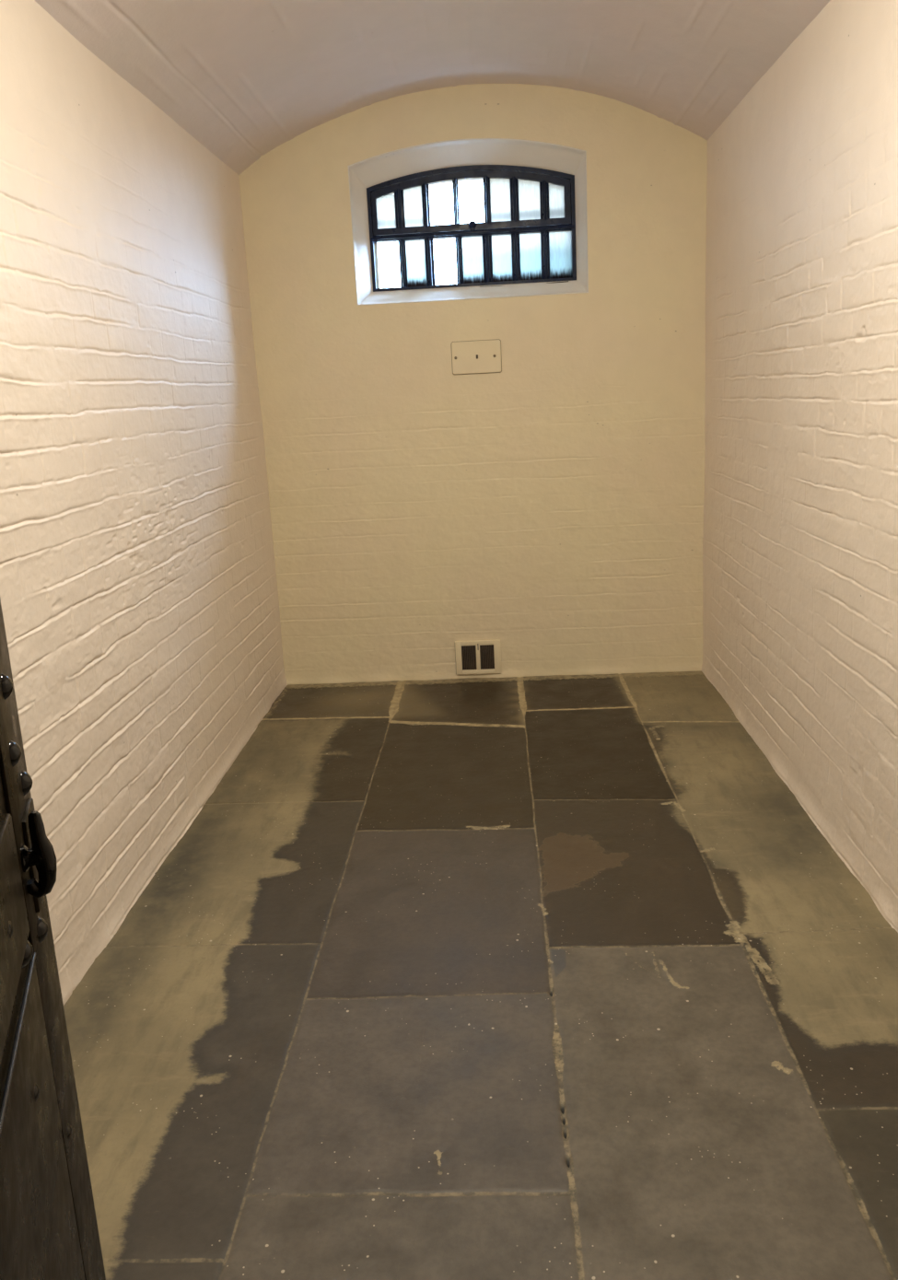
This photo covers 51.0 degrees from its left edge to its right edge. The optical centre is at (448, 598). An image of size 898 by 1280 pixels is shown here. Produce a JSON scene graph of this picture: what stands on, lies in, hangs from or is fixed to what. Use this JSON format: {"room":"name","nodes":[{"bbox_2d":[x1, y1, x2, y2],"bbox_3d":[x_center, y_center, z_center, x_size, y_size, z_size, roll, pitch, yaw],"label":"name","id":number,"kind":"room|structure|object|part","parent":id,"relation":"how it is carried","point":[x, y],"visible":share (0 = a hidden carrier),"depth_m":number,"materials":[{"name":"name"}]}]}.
{"room":"prison interior","nodes":[
{"label":"prison interior","id":0,"kind":"room"},
{"bbox_2d":[0,0,287,1005],"bbox_3d":[-1.236,-0.486,2.335,0.464,3.060,4.630,-2,12,3],"label":"wall","id":1,"kind":"structure","parent":0,"point":[139,592],"depth_m":2.80,"materials":[{"name":"white brick"}]},
{"bbox_2d":[34,0,830,174],"bbox_3d":[-0.007,-1.791,2.211,3.030,0.583,5.060,-2,12,3],"label":"ceiling","id":2,"kind":"structure","parent":0,"point":[244,78],"depth_m":3.46,"materials":[{"name":"beige paint"}]},
{"bbox_2d":[238,83,707,684],"bbox_3d":[0.155,-1.078,4.714,3.030,3.060,0.471,-2,12,3],"label":"wall","id":3,"kind":"structure","parent":0,"point":[549,506],"depth_m":4.54,"materials":[{"name":"yellow paint"}]},
{"bbox_2d":[347,138,588,305],"bbox_3d":[0.101,-1.792,4.564,1.091,0.704,0.479,-2,12,3],"label":"trim","id":4,"kind":"structure","parent":3,"relation":"attached to","point":[364,174],"depth_m":4.37,"materials":[{"name":"white paint"}]},
{"bbox_2d":[366,164,576,291],"bbox_3d":[0.108,-1.756,4.463,0.981,0.552,0.072,-2,12,3],"label":"window","id":5,"kind":"structure","parent":3,"relation":"in","point":[527,234],"depth_m":4.46,"materials":[{"name":"black metal"}]},
{"bbox_3d":[0.102,-1.874,4.443,0.935,0.258,0.040,-2,12,3],"label":"sash frame","id":6,"kind":"part","parent":5,"relation":"part of","materials":[{"name":"black paint"}]},
{"bbox_3d":[0.111,-1.755,4.437,0.035,0.047,0.022,-2,12,3],"label":"catch knob","id":7,"kind":"part","parent":5,"relation":"part of","materials":[{"name":"black metal"}]},
{"bbox_2d":[451,338,501,374],"bbox_3d":[0.130,-1.144,4.463,0.236,0.154,0.016,-2,12,3],"label":"cover plate","id":8,"kind":"object","parent":3,"relation":"attached to","point":[482,356],"visible":1,"depth_m":4.46,"materials":[{"name":"yellow paint"}]},
{"bbox_2d":[454,640,500,674],"bbox_3d":[0.147,0.299,4.779,0.230,0.174,0.018,-2,12,3],"label":"air vent","id":9,"kind":"object","parent":3,"relation":"in","point":[481,657],"visible":1,"depth_m":4.78,"materials":[{"name":"beige metal"}]},
{"bbox_2d":[461,645,476,670],"bbox_3d":[0.101,0.300,4.782,0.070,0.127,0.006,-2,12,3],"label":"grille","id":10,"kind":"object","parent":9,"relation":"attached to","point":[468,652],"depth_m":4.78,"materials":[{"name":"brown metal"}]},
{"bbox_2d":[479,644,494,669],"bbox_3d":[0.194,0.296,4.777,0.068,0.129,0.006,-2,12,3],"label":"grille","id":11,"kind":"object","parent":9,"relation":"attached to","point":[486,651],"depth_m":4.78,"materials":[{"name":"brown metal"}]},
{"bbox_2d":[63,670,897,1279],"bbox_3d":[0.117,0.903,2.581,2.210,0.016,4.630,-2,12,3],"label":"floor","id":12,"kind":"structure","parent":0,"point":[553,977],"depth_m":2.22,"materials":[{"name":"grey stone"}]},
{"bbox_2d":[701,0,897,932],"bbox_3d":[1.325,-0.586,2.197,0.464,3.060,4.630,-2,12,3],"label":"wall","id":13,"kind":"structure","parent":0,"point":[800,537],"depth_m":2.95,"materials":[{"name":"white brick"}]},
{"bbox_3d":[-0.066,0.037,-0.206,2.230,3.010,0.450,-2,12,3],"label":"wall","id":14,"kind":"structure","parent":0,"visible":0},
{"bbox_2d":[0,599,105,1279],"bbox_3d":[-0.297,0.342,0.527,0.090,1.975,0.944,-7,13,-17],"label":"door","id":15,"kind":"structure","parent":14,"relation":"in","point":[49,1230],"depth_m":0.84,"materials":[{"name":"brown paint"}]},
{"bbox_3d":[-0.306,0.469,0.657,0.007,0.185,0.499,-7,13,-17],"label":"hatch plate","id":16,"kind":"part","parent":15,"relation":"part of","materials":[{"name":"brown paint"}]},
{"bbox_3d":[-0.410,0.252,0.927,0.008,0.096,0.060,-7,13,-17],"label":"staple plate","id":17,"kind":"part","parent":15,"relation":"part of","materials":[{"name":"brown paint"}]},
{"bbox_3d":[-0.384,0.239,0.880,0.031,0.086,0.019,-7,13,-17],"label":"handle","id":18,"kind":"part","parent":15,"relation":"part of","materials":[{"name":"black paint"}]},
{"bbox_3d":[-0.242,0.909,0.612,0.006,0.655,0.791,-7,13,-17],"label":"plate","id":19,"kind":"part","parent":15,"relation":"part of","materials":[{"name":"black metal"}]}
]}

